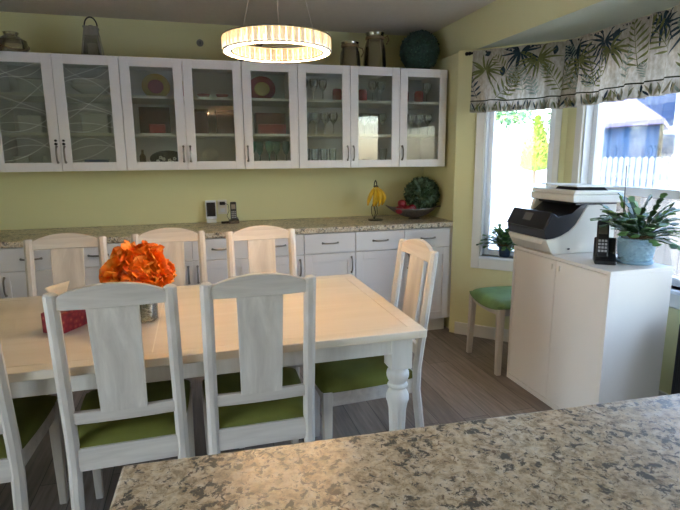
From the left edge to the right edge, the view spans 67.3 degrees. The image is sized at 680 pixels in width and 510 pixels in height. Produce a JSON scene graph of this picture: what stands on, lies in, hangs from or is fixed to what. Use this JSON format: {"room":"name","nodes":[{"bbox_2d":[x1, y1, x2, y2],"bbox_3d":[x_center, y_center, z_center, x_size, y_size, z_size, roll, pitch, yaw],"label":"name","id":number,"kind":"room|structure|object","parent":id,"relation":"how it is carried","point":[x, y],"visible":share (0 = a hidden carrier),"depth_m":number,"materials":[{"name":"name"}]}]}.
{"room":"kitchen","nodes":[
{"label":"kitchen","id":0,"kind":"room"},
{"bbox_2d":[0,11,423,229],"bbox_3d":[-1.563,-0.549,4.039,5.120,2.435,0.120,-3,11,-15],"label":"wall","id":1,"kind":"structure","parent":0,"point":[57,199],"depth_m":3.98,"materials":[{"name":"paint"}]},
{"bbox_2d":[0,51,127,171],"bbox_3d":[-1.906,-0.962,3.534,0.798,0.747,0.498,-3,11,-15],"label":"upper cabinet","id":2,"kind":"object","parent":1,"relation":"attached to","point":[61,105],"visible":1,"depth_m":3.44,"materials":[{"name":"white paint"}]},
{"bbox_2d":[0,31,29,51],"bbox_3d":[-2.159,-1.386,3.361,0.204,0.152,0.204,-3,11,-15],"label":"basket","id":3,"kind":"object","parent":2,"relation":"on","point":[5,37],"visible":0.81,"depth_m":3.34,"materials":[{"name":"wicker"}]},
{"bbox_2d":[13,156,34,162],"bbox_3d":[-2.144,-0.624,3.451,0.112,0.085,0.090,3,11,17],"label":"mug","id":4,"kind":"object","parent":2,"relation":"in","point":[26,159],"visible":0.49,"depth_m":3.42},
{"bbox_2d":[15,77,43,92],"bbox_3d":[-2.056,-1.129,3.439,0.190,0.105,0.136,-3,11,-15],"label":"serving dish","id":5,"kind":"object","parent":2,"relation":"on","point":[24,86],"visible":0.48,"depth_m":3.38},
{"bbox_2d":[18,115,46,132],"bbox_3d":[-2.093,-0.888,3.475,0.140,0.120,0.120,-3,11,-15],"label":"storage box","id":6,"kind":"object","parent":2,"relation":"on","point":[25,119],"visible":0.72,"depth_m":3.42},
{"bbox_2d":[43,156,51,162],"bbox_3d":[-1.971,-0.634,3.498,0.112,0.085,0.090,3,11,17],"label":"mug","id":7,"kind":"object","parent":2,"relation":"in","point":[47,159],"visible":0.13,"depth_m":3.46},
{"bbox_2d":[0,92,110,102],"bbox_3d":[-1.915,-1.087,3.539,0.766,0.018,0.418,-3,11,-15],"label":"shelf","id":8,"kind":"object","parent":2,"relation":"attached to","point":[16,96],"depth_m":3.45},
{"bbox_2d":[1,132,113,137],"bbox_3d":[-1.913,-0.840,3.587,0.766,0.018,0.418,-3,11,-15],"label":"shelf","id":9,"kind":"object","parent":2,"relation":"attached to","point":[4,134],"depth_m":3.45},
{"bbox_2d":[71,79,109,93],"bbox_3d":[-1.710,-1.147,3.535,0.270,0.100,0.270,-3,11,-15],"label":"serving bowl","id":10,"kind":"object","parent":2,"relation":"on","point":[84,86],"visible":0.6,"depth_m":3.44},
{"bbox_2d":[81,16,103,54],"bbox_3d":[-1.691,-1.477,3.478,0.140,0.280,0.140,-3,11,-15],"label":"candle lantern","id":11,"kind":"object","parent":2,"relation":"on","point":[90,31],"visible":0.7,"depth_m":3.45,"materials":[{"name":"grey wood"}]},
{"bbox_2d":[87,43,97,54],"bbox_3d":[-1.690,-1.398,3.493,0.064,0.093,0.064,-3,11,-15],"label":"candle","id":12,"kind":"object","parent":11,"relation":"on","point":[92,47],"depth_m":3.47,"materials":[{"name":"wax"}]},
{"bbox_2d":[79,112,111,132],"bbox_3d":[-1.708,-0.921,3.578,0.180,0.140,0.150,-3,11,-15],"label":"storage box","id":13,"kind":"object","parent":2,"relation":"on","point":[87,118],"visible":0.79,"depth_m":3.51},
{"bbox_2d":[84,159,108,161],"bbox_3d":[-1.725,-0.647,3.625,0.166,0.060,0.166,-3,11,-15],"label":"bowl","id":14,"kind":"object","parent":2,"relation":"in","point":[99,160],"visible":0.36,"depth_m":3.56,"materials":[{"name":"ceramic"}]},
{"bbox_2d":[118,56,244,170],"bbox_3d":[-1.136,-1.008,3.745,0.798,0.747,0.498,-3,11,-15],"label":"upper cabinet","id":15,"kind":"object","parent":1,"relation":"attached to","point":[193,76],"visible":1,"depth_m":3.63,"materials":[{"name":"white paint"}]},
{"bbox_2d":[138,107,170,132],"bbox_3d":[-1.362,-0.986,3.758,0.210,0.195,0.064,-3,11,-15],"label":"box","id":16,"kind":"object","parent":15,"relation":"on","point":[147,115],"visible":0.79,"depth_m":3.72,"materials":[{"name":"red wood"}]},
{"bbox_2d":[141,74,169,95],"bbox_3d":[-1.339,-1.227,3.712,0.197,0.173,0.056,-3,11,-15],"label":"decorative plate","id":17,"kind":"object","parent":15,"relation":"on","point":[152,84],"visible":0.98,"depth_m":3.70,"materials":[{"name":"yellow ceramic"}]},
{"bbox_2d":[149,124,165,132],"bbox_3d":[-1.299,-0.897,3.637,0.110,0.065,0.080,-3,11,-15],"label":"box","id":18,"kind":"object","parent":15,"relation":"on","point":[153,128],"visible":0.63,"depth_m":3.60,"materials":[{"name":"red cardboard"}]},
{"bbox_2d":[150,150,177,161],"bbox_3d":[-1.253,-0.702,3.725,0.256,0.120,0.064,-3,11,-15],"label":"platter","id":19,"kind":"object","parent":15,"relation":"on","point":[167,155],"visible":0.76,"depth_m":3.70,"materials":[{"name":"black ceramic"}]},
{"bbox_2d":[132,95,232,105],"bbox_3d":[-1.145,-1.133,3.751,0.766,0.018,0.418,-3,11,-15],"label":"shelf","id":20,"kind":"object","parent":15,"relation":"attached to","point":[137,100],"depth_m":3.69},
{"bbox_2d":[135,133,234,137],"bbox_3d":[-1.143,-0.886,3.798,0.766,0.018,0.418,-3,11,-15],"label":"shelf","id":21,"kind":"object","parent":15,"relation":"attached to","point":[137,135],"depth_m":3.65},
{"bbox_2d":[194,109,208,132],"bbox_3d":[-1.036,-0.990,3.810,0.108,0.180,0.108,-3,11,-15],"label":"box","id":22,"kind":"object","parent":15,"relation":"on","point":[200,115],"visible":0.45,"depth_m":3.76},
{"bbox_2d":[202,148,218,160],"bbox_3d":[-0.989,-0.761,3.900,0.120,0.118,0.047,-3,11,-15],"label":"dinner plate","id":23,"kind":"object","parent":15,"relation":"on","point":[209,154],"visible":0.94,"depth_m":3.89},
{"bbox_2d":[215,109,234,133],"bbox_3d":[-0.859,-1.001,3.859,0.158,0.180,0.108,-3,11,-15],"label":"box","id":24,"kind":"object","parent":15,"relation":"on","point":[224,118],"visible":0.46,"depth_m":3.81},
{"bbox_2d":[217,200,226,213],"bbox_3d":[-0.962,-0.394,4.172,0.072,0.116,0.009,-3,11,-15],"label":"wall outlet","id":25,"kind":"object","parent":1,"relation":"attached to","point":[222,209],"visible":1,"depth_m":4.17,"materials":[{"name":"white plastic"}]},
{"bbox_2d":[241,61,298,168],"bbox_3d":[-0.558,-1.043,3.904,0.398,0.747,0.498,-3,11,-15],"label":"upper cabinet","id":26,"kind":"object","parent":1,"relation":"attached to","point":[283,76],"visible":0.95,"depth_m":3.76,"materials":[{"name":"white paint"}]},
{"bbox_2d":[251,76,274,97],"bbox_3d":[-0.600,-1.276,3.915,0.212,0.181,0.057,-3,11,-15],"label":"decorative plate","id":27,"kind":"object","parent":26,"relation":"on","point":[261,86],"visible":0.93,"depth_m":3.90,"materials":[{"name":"red ceramic"}]},
{"bbox_2d":[265,141,272,154],"bbox_3d":[-0.537,-0.768,3.879,0.062,0.185,0.062,-3,11,-15],"label":"goblet","id":28,"kind":"object","parent":26,"relation":"in","point":[270,152],"visible":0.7,"depth_m":3.86,"materials":[{"name":"clear glass"}]},
{"bbox_2d":[254,113,285,133],"bbox_3d":[-0.537,-1.006,3.926,0.230,0.160,0.106,-3,11,-15],"label":"box","id":29,"kind":"object","parent":26,"relation":"on","point":[264,123],"visible":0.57,"depth_m":3.88,"materials":[{"name":"red cardboard"}]},
{"bbox_2d":[252,98,288,106],"bbox_3d":[-0.567,-1.168,3.909,0.366,0.018,0.418,-3,11,-15],"label":"shelf","id":30,"kind":"object","parent":26,"relation":"attached to","point":[256,102],"depth_m":3.83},
{"bbox_2d":[253,134,289,137],"bbox_3d":[-0.566,-0.921,3.957,0.366,0.018,0.418,-3,11,-15],"label":"shelf","id":31,"kind":"object","parent":26,"relation":"attached to","point":[254,135],"depth_m":3.79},
{"bbox_2d":[297,64,399,167],"bbox_3d":[0.019,-1.078,4.063,0.798,0.747,0.498,-3,11,-15],"label":"upper cabinet","id":32,"kind":"object","parent":1,"relation":"attached to","point":[353,140],"visible":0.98,"depth_m":3.98,"materials":[{"name":"white paint"}]},
{"bbox_2d":[309,79,317,98],"bbox_3d":[-0.203,-1.272,3.953,0.072,0.165,0.072,-3,11,-15],"label":"stemmed glass","id":33,"kind":"object","parent":32,"relation":"on","point":[313,88],"visible":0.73,"depth_m":3.94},
{"bbox_2d":[311,112,319,133],"bbox_3d":[-0.190,-1.012,3.932,0.072,0.165,0.072,-3,11,-15],"label":"stemmed glass","id":34,"kind":"object","parent":32,"relation":"on","point":[315,121],"visible":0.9,"depth_m":3.91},
{"bbox_2d":[318,79,326,99],"bbox_3d":[-0.134,-1.276,3.972,0.072,0.165,0.072,-3,11,-15],"label":"stemmed glass","id":35,"kind":"object","parent":32,"relation":"on","point":[322,88],"visible":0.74,"depth_m":3.96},
{"bbox_2d":[320,112,328,123],"bbox_3d":[-0.121,-1.016,3.951,0.072,0.165,0.072,-3,11,-15],"label":"stemmed glass","id":36,"kind":"object","parent":32,"relation":"on","point":[324,121],"visible":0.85,"depth_m":3.93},
{"bbox_2d":[329,112,337,123],"bbox_3d":[-0.051,-1.020,3.970,0.072,0.165,0.072,-3,11,-15],"label":"stemmed glass","id":37,"kind":"object","parent":32,"relation":"on","point":[333,121],"visible":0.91,"depth_m":3.95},
{"bbox_2d":[332,88,341,99],"bbox_3d":[-0.023,-1.243,3.967,0.074,0.100,0.074,-3,11,-15],"label":"cup","id":38,"kind":"object","parent":32,"relation":"on","point":[336,93],"visible":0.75,"depth_m":3.94,"materials":[{"name":"ceramic"}]},
{"bbox_2d":[307,134,390,138],"bbox_3d":[0.012,-0.956,4.115,0.766,0.018,0.418,-3,11,-15],"label":"shelf","id":39,"kind":"object","parent":32,"relation":"attached to","point":[309,136],"depth_m":3.98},
{"bbox_2d":[307,99,390,108],"bbox_3d":[0.010,-1.202,4.068,0.766,0.018,0.418,-3,11,-15],"label":"shelf","id":40,"kind":"object","parent":32,"relation":"attached to","point":[311,103],"depth_m":4.02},
{"bbox_2d":[340,41,363,65],"bbox_3d":[0.079,-1.550,3.991,0.166,0.205,0.166,6,13,32],"label":"glass jar","id":41,"kind":"object","parent":32,"relation":"on","point":[343,44],"visible":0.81,"depth_m":3.95,"materials":[{"name":"glass"}]},
{"bbox_2d":[358,89,366,100],"bbox_3d":[0.178,-1.255,4.022,0.074,0.100,0.074,-3,11,-15],"label":"cup","id":42,"kind":"object","parent":32,"relation":"on","point":[362,93],"visible":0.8,"depth_m":3.99,"materials":[{"name":"ceramic"}]},
{"bbox_2d":[368,81,376,92],"bbox_3d":[0.259,-1.299,4.080,0.072,0.165,0.072,-3,11,-15],"label":"stemmed glass","id":43,"kind":"object","parent":32,"relation":"on","point":[372,90],"visible":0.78,"depth_m":4.06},
{"bbox_2d":[363,31,388,66],"bbox_3d":[0.275,-1.601,4.037,0.183,0.285,0.183,8,14,39],"label":"glass jar","id":44,"kind":"object","parent":32,"relation":"on","point":[368,36],"visible":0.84,"depth_m":4.00,"materials":[{"name":"glass"}]},
{"bbox_2d":[377,81,384,100],"bbox_3d":[0.328,-1.304,4.098,0.072,0.165,0.072,-3,11,-15],"label":"stemmed glass","id":45,"kind":"object","parent":32,"relation":"on","point":[380,90],"visible":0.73,"depth_m":4.08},
{"bbox_2d":[0,0,495,35],"bbox_3d":[-0.627,-1.173,0.530,5.300,0.100,7.200,-3,11,-15],"label":"ceiling","id":46,"kind":"structure","parent":0,"point":[390,17],"depth_m":3.58,"materials":[{"name":"paint"}]},
{"bbox_2d":[221,0,331,62],"bbox_3d":[-0.265,-1.130,2.090,0.456,0.575,0.456,-2,11,-6],"label":"chandelier","id":47,"kind":"object","parent":46,"relation":"hanging from","point":[237,42],"visible":1,"depth_m":2.01,"materials":[{"name":"crystal glass"},{"name":"metal"}]},
{"bbox_2d":[0,326,553,509],"bbox_3d":[-0.368,1.302,1.075,5.800,0.100,7.200,-3,11,-15],"label":"floor","id":48,"kind":"structure","parent":0,"point":[457,385],"depth_m":2.95,"materials":[{"name":"grey wood"}]},
{"bbox_2d":[0,247,52,298],"bbox_3d":[-2.268,0.336,3.596,0.798,0.874,0.652,-3,11,-15],"label":"base cabinet","id":49,"kind":"object","parent":48,"relation":"on","point":[12,262],"visible":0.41,"depth_m":3.31,"materials":[{"name":"white paint"}]},
{"bbox_2d":[0,340,68,509],"bbox_3d":[-1.287,0.586,1.784,0.426,1.052,0.545,-4,11,-16],"label":"dining chair","id":50,"kind":"object","parent":48,"relation":"on","point":[24,421],"visible":0.99,"depth_m":1.77,"materials":[{"name":"white wood"}]},
{"bbox_2d":[0,395,56,458],"bbox_3d":[-1.301,0.622,1.839,0.413,0.056,0.448,-4,11,-16],"label":"seat cushion","id":51,"kind":"object","parent":50,"relation":"on","point":[31,412],"depth_m":1.89,"materials":[{"name":"green fabric"}]},
{"bbox_2d":[23,232,107,394],"bbox_3d":[-1.353,0.447,2.509,0.426,1.052,0.545,-3,11,-15],"label":"dining chair","id":52,"kind":"object","parent":48,"relation":"on","point":[67,248],"visible":0.37,"depth_m":2.65,"materials":[{"name":"white wood"}]},
{"bbox_2d":[84,243,120,285],"bbox_3d":[-1.690,0.301,3.754,0.398,0.874,0.652,-3,11,-15],"label":"base cabinet","id":53,"kind":"object","parent":48,"relation":"on","point":[91,254],"visible":0.12,"depth_m":3.42,"materials":[{"name":"white paint"}]},
{"bbox_2d":[42,282,194,509],"bbox_3d":[-0.782,0.556,1.923,0.426,1.052,0.545,-4,11,-16],"label":"dining chair","id":54,"kind":"object","parent":48,"relation":"on","point":[127,419],"visible":0.99,"depth_m":1.70,"materials":[{"name":"white wood"}]},
{"bbox_2d":[77,379,189,447],"bbox_3d":[-0.796,0.592,1.977,0.413,0.056,0.448,-4,11,-16],"label":"seat cushion","id":55,"kind":"object","parent":54,"relation":"on","point":[156,430],"depth_m":1.80,"materials":[{"name":"green fabric"}]},
{"bbox_2d":[131,227,207,285],"bbox_3d":[-0.878,0.411,2.680,0.426,1.052,0.545,-3,11,-15],"label":"dining chair","id":56,"kind":"object","parent":48,"relation":"on","point":[173,239],"visible":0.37,"depth_m":2.84,"materials":[{"name":"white wood"}]},
{"bbox_2d":[130,238,248,285],"bbox_3d":[-1.113,0.266,3.913,0.798,0.874,0.652,-3,11,-15],"label":"base cabinet","id":57,"kind":"object","parent":48,"relation":"on","point":[216,250],"visible":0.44,"depth_m":3.62,"materials":[{"name":"white paint"}]},
{"bbox_2d":[0,274,426,430],"bbox_3d":[-0.798,0.635,2.283,2.088,0.760,1.022,-3,11,-15],"label":"dining table","id":58,"kind":"object","parent":48,"relation":"on","point":[353,321],"visible":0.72,"depth_m":2.01,"materials":[{"name":"wood"}]},
{"bbox_2d":[41,281,87,333],"bbox_3d":[-1.098,0.197,2.046,0.090,0.194,0.170,3,11,15],"label":"tissue box","id":59,"kind":"object","parent":58,"relation":"on","point":[71,319],"visible":0.39,"depth_m":2.01,"materials":[{"name":"cardboard"}]},
{"bbox_2d":[140,303,157,323],"bbox_3d":[-0.828,0.200,2.140,0.120,0.150,0.120,-3,11,-15],"label":"glass vase","id":60,"kind":"object","parent":58,"relation":"on","point":[153,308],"visible":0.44,"depth_m":2.13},
{"bbox_2d":[99,240,176,314],"bbox_3d":[-0.833,0.090,2.114,0.283,0.319,0.284,-2,11,-10],"label":"flower bouquet","id":61,"kind":"object","parent":60,"relation":"in","point":[145,262],"visible":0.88,"depth_m":2.04,"materials":[{"name":"orange plant"}]},
{"bbox_2d":[199,272,315,454],"bbox_3d":[-0.334,0.530,2.039,0.426,1.052,0.545,-3,11,-15],"label":"dining chair","id":62,"kind":"object","parent":48,"relation":"on","point":[265,402],"visible":0.95,"depth_m":1.81,"materials":[{"name":"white wood"}]},
{"bbox_2d":[203,367,303,428],"bbox_3d":[-0.347,0.567,2.093,0.413,0.056,0.448,-3,11,-15],"label":"seat cushion","id":63,"kind":"object","parent":62,"relation":"on","point":[286,413],"depth_m":1.92,"materials":[{"name":"green fabric"}]},
{"bbox_2d":[226,225,319,448],"bbox_3d":[-0.377,0.395,2.746,0.426,1.052,0.545,-3,11,-15],"label":"dining chair","id":64,"kind":"object","parent":48,"relation":"on","point":[260,239],"visible":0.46,"depth_m":2.89,"materials":[{"name":"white wood"}]},
{"bbox_2d":[275,234,303,277],"bbox_3d":[-0.535,0.232,4.072,0.398,0.874,0.652,-3,11,-15],"label":"base cabinet","id":65,"kind":"object","parent":48,"relation":"on","point":[281,245],"visible":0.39,"depth_m":3.77,"materials":[{"name":"white paint"}]},
{"bbox_2d":[303,232,354,276],"bbox_3d":[-0.150,0.209,4.177,0.398,0.874,0.652,-3,11,-15],"label":"base cabinet","id":66,"kind":"object","parent":48,"relation":"on","point":[325,254],"visible":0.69,"depth_m":3.85,"materials":[{"name":"white paint"}]},
{"bbox_2d":[315,239,438,439],"bbox_3d":[0.124,0.461,2.382,0.545,1.052,0.426,-3,11,-15],"label":"dining chair","id":67,"kind":"object","parent":48,"relation":"on","point":[341,382],"visible":0.62,"depth_m":2.25,"materials":[{"name":"white wood"}]},
{"bbox_2d":[315,355,412,392],"bbox_3d":[0.078,0.509,2.378,0.448,0.056,0.413,-3,11,-15],"label":"seat cushion","id":68,"kind":"object","parent":67,"relation":"on","point":[358,375],"depth_m":2.22,"materials":[{"name":"green fabric"}]},
{"bbox_2d":[355,227,452,329],"bbox_3d":[0.445,0.173,4.341,0.834,0.874,0.652,-3,11,-15],"label":"base cabinet","id":69,"kind":"object","parent":48,"relation":"on","point":[375,251],"visible":0.51,"depth_m":4.03,"materials":[{"name":"white paint"}]},
{"bbox_2d":[0,215,452,247],"bbox_3d":[-0.915,-0.197,3.889,3.648,0.040,0.638,-3,11,-15],"label":"countertop","id":70,"kind":"structure","parent":69,"relation":"on","point":[114,234],"depth_m":3.88,"materials":[{"name":"stone"}]},
{"bbox_2d":[205,200,216,222],"bbox_3d":[-1.041,-0.352,4.123,0.084,0.178,0.045,-3,11,-15],"label":"smart display","id":71,"kind":"object","parent":70,"relation":"on","point":[210,205],"visible":1,"depth_m":4.11,"materials":[{"name":"white plastic"}]},
{"bbox_2d":[221,202,238,223],"bbox_3d":[-0.880,-0.338,4.074,0.140,0.167,0.089,-3,11,-15],"label":"cordless phone","id":72,"kind":"object","parent":70,"relation":"on","point":[234,219],"visible":1,"depth_m":4.08,"materials":[{"name":"black plastic"}]},
{"bbox_2d":[368,180,382,220],"bbox_3d":[0.291,-0.449,4.176,0.124,0.329,0.124,-3,11,-15],"label":"stand","id":73,"kind":"object","parent":70,"relation":"on","point":[374,219],"visible":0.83,"depth_m":4.20,"materials":[{"name":"metal"}]},
{"bbox_2d":[367,185,374,205],"bbox_3d":[0.250,-0.479,4.131,0.068,0.163,0.062,1,11,8],"label":"banana","id":74,"kind":"object","parent":73,"relation":"hanging from","point":[370,195],"visible":1,"depth_m":4.11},
{"bbox_2d":[372,185,376,206],"bbox_3d":[0.281,-0.475,4.127,0.037,0.171,0.065,-2,11,-7],"label":"banana","id":75,"kind":"object","parent":73,"relation":"hanging from","point":[375,190],"visible":1,"depth_m":4.11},
{"bbox_2d":[376,186,381,205],"bbox_3d":[0.320,-0.477,4.138,0.036,0.171,0.065,-5,12,-24],"label":"banana","id":76,"kind":"object","parent":73,"relation":"hanging from","point":[378,190],"visible":1,"depth_m":4.12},
{"bbox_2d":[377,185,385,204],"bbox_3d":[0.343,-0.484,4.157,0.064,0.164,0.062,-10,14,-40],"label":"banana","id":77,"kind":"object","parent":73,"relation":"hanging from","point":[381,190],"visible":0.97,"depth_m":4.14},
{"bbox_2d":[385,205,440,218],"bbox_3d":[0.704,-0.388,4.270,0.658,0.168,0.260,0,11,1],"label":"fruit bowl","id":78,"kind":"object","parent":70,"relation":"on","point":[411,213],"visible":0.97,"depth_m":4.20,"materials":[{"name":"grey metal"}]},
{"bbox_2d":[398,200,405,207],"bbox_3d":[0.511,-0.426,4.212,0.072,0.072,0.072,2,11,11],"label":"apple","id":79,"kind":"object","parent":78,"relation":"in","point":[402,203],"visible":0.8,"depth_m":4.18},
{"bbox_2d":[403,176,440,208],"bbox_3d":[0.686,-0.507,4.280,0.319,0.310,0.317,-3,11,-15],"label":"ball","id":80,"kind":"object","parent":78,"relation":"in","point":[422,192],"visible":0.91,"depth_m":4.19,"materials":[{"name":"green plant"}]},
{"bbox_2d":[466,286,511,375],"bbox_3d":[1.167,0.505,3.577,0.400,0.499,0.442,-3,11,-12],"label":"stool","id":81,"kind":"object","parent":48,"relation":"on","point":[496,300],"visible":0.55,"depth_m":3.47,"materials":[{"name":"green fabric"}]},
{"bbox_2d":[507,245,672,409],"bbox_3d":[1.383,0.430,2.961,0.387,0.876,0.785,-3,11,-15],"label":"storage cabinet","id":82,"kind":"object","parent":48,"relation":"on","point":[582,332],"visible":0.76,"depth_m":2.66,"materials":[{"name":"white wood"}]},
{"bbox_2d":[507,183,623,254],"bbox_3d":[1.331,-0.233,3.064,0.520,0.384,0.381,-3,11,-15],"label":"printer","id":83,"kind":"object","parent":82,"relation":"on","point":[557,219],"visible":0.96,"depth_m":2.91,"materials":[{"name":"plastic"}]},
{"bbox_2d":[593,221,616,264],"bbox_3d":[1.384,-0.066,2.657,0.103,0.214,0.141,4,12,22],"label":"cordless phone","id":84,"kind":"object","parent":82,"relation":"on","point":[604,250],"visible":0.91,"depth_m":2.66,"materials":[{"name":"black plastic"}]},
{"bbox_2d":[590,192,679,265],"bbox_3d":[1.549,-0.136,2.626,0.454,0.359,0.512,3,11,16],"label":"potted plant","id":85,"kind":"object","parent":82,"relation":"on","point":[639,240],"visible":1,"depth_m":2.58,"materials":[{"name":"plant"}]},
{"bbox_2d":[671,325,679,393],"bbox_3d":[1.756,0.657,2.390,0.208,0.640,0.290,-3,11,-15],"label":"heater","id":86,"kind":"object","parent":48,"relation":"on","point":[675,389],"visible":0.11,"depth_m":2.46,"materials":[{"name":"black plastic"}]},
{"bbox_3d":[0.740,0.867,0.718,1.950,0.873,0.380,-3,11,-13],"label":"kitchen island","id":87,"kind":"object","parent":48,"relation":"on","visible":0},
{"bbox_2d":[109,393,679,509],"bbox_3d":[0.715,0.395,0.748,2.060,0.040,0.740,-3,11,-13],"label":"island countertop","id":88,"kind":"structure","parent":87,"relation":"on","point":[618,455],"depth_m":0.85,"materials":[{"name":"stone"}]},
{"bbox_2d":[449,38,573,332],"bbox_3d":[1.289,-0.417,3.867,0.835,2.200,0.120,6,12,29],"label":"wall","id":89,"kind":"structure","parent":0,"point":[464,278],"depth_m":3.97,"materials":[{"name":"paint"}]},
{"bbox_2d":[454,321,508,341],"bbox_3d":[1.290,0.628,3.994,0.804,0.100,0.014,6,12,29],"label":"baseboard","id":90,"kind":"structure","parent":89,"relation":"attached to","point":[487,332],"depth_m":4.08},
{"bbox_2d":[470,109,562,271],"bbox_3d":[1.311,-0.635,3.795,0.590,1.525,0.150,6,12,29],"label":"window","id":91,"kind":"structure","parent":89,"relation":"in","point":[485,139],"depth_m":3.88,"materials":[{"name":"white plastic"}]},
{"bbox_2d":[476,224,515,256],"bbox_3d":[1.226,-0.102,3.855,0.388,0.253,0.240,7,13,35],"label":"potted plant","id":92,"kind":"object","parent":91,"relation":"on","point":[502,239],"visible":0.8,"depth_m":3.88,"materials":[{"name":"plant"}]},
{"bbox_2d":[424,0,602,328],"bbox_3d":[1.364,-0.334,2.808,0.200,2.435,3.870,-3,11,-15],"label":"wall","id":93,"kind":"structure","parent":0,"point":[498,20],"depth_m":3.79,"materials":[{"name":"paint"}]},
{"bbox_2d":[399,68,447,166],"bbox_3d":[0.597,-1.112,4.221,0.398,0.747,0.498,-3,11,-15],"label":"upper cabinet","id":94,"kind":"object","parent":93,"relation":"attached to","point":[415,150],"visible":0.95,"depth_m":4.11,"materials":[{"name":"white paint"}]},
{"bbox_2d":[414,91,422,101],"bbox_3d":[0.640,-1.282,4.149,0.074,0.100,0.074,-3,11,-15],"label":"cup","id":95,"kind":"object","parent":94,"relation":"on","point":[418,95],"visible":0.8,"depth_m":4.12,"materials":[{"name":"ceramic"}]},
{"bbox_2d":[399,29,439,68],"bbox_3d":[0.637,-1.631,4.093,0.330,0.334,0.332,-3,11,-15],"label":"ball","id":96,"kind":"object","parent":94,"relation":"on","point":[420,49],"visible":0.93,"depth_m":3.99,"materials":[{"name":"plant"}]},
{"bbox_2d":[416,114,423,134],"bbox_3d":[0.649,-1.062,4.162,0.072,0.165,0.072,-3,11,-15],"label":"stemmed glass","id":97,"kind":"object","parent":94,"relation":"on","point":[419,122],"visible":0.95,"depth_m":4.14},
{"bbox_2d":[407,134,437,138],"bbox_3d":[0.590,-0.990,4.274,0.366,0.018,0.418,-3,11,-15],"label":"shelf","id":98,"kind":"object","parent":94,"relation":"attached to","point":[409,136],"depth_m":4.20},
{"bbox_2d":[408,102,438,108],"bbox_3d":[0.588,-1.237,4.227,0.366,0.018,0.418,-3,11,-15],"label":"shelf","id":99,"kind":"object","parent":94,"relation":"attached to","point":[411,105],"depth_m":4.13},
{"bbox_2d":[479,0,679,48],"bbox_3d":[1.739,-1.295,2.378,0.654,0.080,3.220,-3,11,-15],"label":"ceiling","id":100,"kind":"structure","parent":0,"point":[604,14],"depth_m":2.98,"materials":[{"name":"paint"}]},
{"bbox_2d":[563,8,679,394],"bbox_3d":[1.922,-0.190,2.662,0.120,2.200,2.200,-3,11,-15],"label":"wall","id":101,"kind":"structure","parent":0,"point":[673,319],"depth_m":2.89,"materials":[{"name":"paint"}]},
{"bbox_2d":[465,11,670,55],"bbox_3d":[1.578,-1.213,2.391,0.564,0.028,2.966,-3,11,-15],"label":"curtain rod","id":102,"kind":"object","parent":101,"relation":"attached to","point":[466,53],"visible":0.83,"depth_m":3.57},
{"bbox_2d":[470,41,565,112],"bbox_3d":[1.226,-1.227,3.555,0.616,0.432,0.086,6,12,29],"label":"valance","id":103,"kind":"object","parent":102,"relation":"hanging from","point":[524,77],"visible":0.96,"depth_m":3.54,"materials":[{"name":"fabric"}]},
{"bbox_2d":[559,13,653,108],"bbox_3d":[1.582,-1.139,3.089,0.091,0.432,0.694,-3,11,-15],"label":"valance","id":104,"kind":"object","parent":102,"relation":"hanging from","point":[610,65],"visible":0.98,"depth_m":3.03,"materials":[{"name":"fabric"}]},
{"bbox_2d":[640,5,679,96],"bbox_3d":[1.773,-1.012,2.417,0.088,0.432,0.714,-3,11,-15],"label":"valance","id":105,"kind":"object","parent":102,"relation":"hanging from","point":[662,77],"visible":1,"depth_m":2.68,"materials":[{"name":"fabric"}]},
{"bbox_2d":[571,45,679,309],"bbox_3d":[1.906,-0.430,2.611,0.150,1.490,1.900,-3,11,-15],"label":"window","id":106,"kind":"structure","parent":101,"relation":"in","point":[638,134],"depth_m":3.12,"materials":[{"name":"white plastic"}]},
{"label":"outside","id":107,"kind":"structure","parent":0,"visible":0},
{"bbox_3d":[28.699,-1.743,17.689,59.100,0.100,90.000,-3,11,-15],"label":"ground","id":108,"kind":"structure","parent":107,"visible":0},
{"bbox_2d":[490,177,545,248],"bbox_3d":[3.017,-0.728,9.449,0.090,1.320,5.985,0,11,2],"label":"fence","id":109,"kind":"object","parent":108,"relation":"on","point":[507,195],"visible":0.2,"depth_m":9.17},
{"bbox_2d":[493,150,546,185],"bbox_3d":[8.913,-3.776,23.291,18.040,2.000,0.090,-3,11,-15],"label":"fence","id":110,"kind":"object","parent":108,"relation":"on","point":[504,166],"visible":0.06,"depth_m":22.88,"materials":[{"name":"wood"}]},
{"bbox_2d":[494,110,546,149],"bbox_3d":[8.493,-7.234,28.527,5.295,6.890,5.432,6,13,31],"label":"tree","id":111,"kind":"object","parent":108,"relation":"on","point":[503,118],"visible":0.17,"depth_m":27.97,"materials":[{"name":"green plant"}]},
{"bbox_2d":[516,114,548,183],"bbox_3d":[7.106,-3.460,18.579,1.399,3.243,1.411,-3,11,-15],"label":"conical shrub","id":112,"kind":"object","parent":108,"relation":"on","point":[534,151],"visible":0.89,"depth_m":18.16,"materials":[{"name":"green plant"}]},
{"bbox_2d":[544,110,550,135],"bbox_3d":[12.984,-6.901,28.076,4.529,6.343,4.190,-3,11,-15],"label":"tree","id":113,"kind":"object","parent":108,"relation":"on","point":[548,113],"visible":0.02,"depth_m":28.65,"materials":[{"name":"green plant"}]},
{"bbox_2d":[671,199,679,276],"bbox_3d":[3.288,0.264,3.932,0.070,1.410,4.200,-3,11,-15],"label":"fence","id":114,"kind":"object","parent":108,"relation":"on","point":[676,254],"visible":0.02,"depth_m":4.61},
{"bbox_2d":[671,116,679,189],"bbox_3d":[11.777,-3.137,8.884,5.575,6.200,15.400,-3,11,-15],"label":"house","id":115,"kind":"structure","parent":108,"relation":"on","point":[677,141],"depth_m":12.19,"materials":[{"name":"white"}]},
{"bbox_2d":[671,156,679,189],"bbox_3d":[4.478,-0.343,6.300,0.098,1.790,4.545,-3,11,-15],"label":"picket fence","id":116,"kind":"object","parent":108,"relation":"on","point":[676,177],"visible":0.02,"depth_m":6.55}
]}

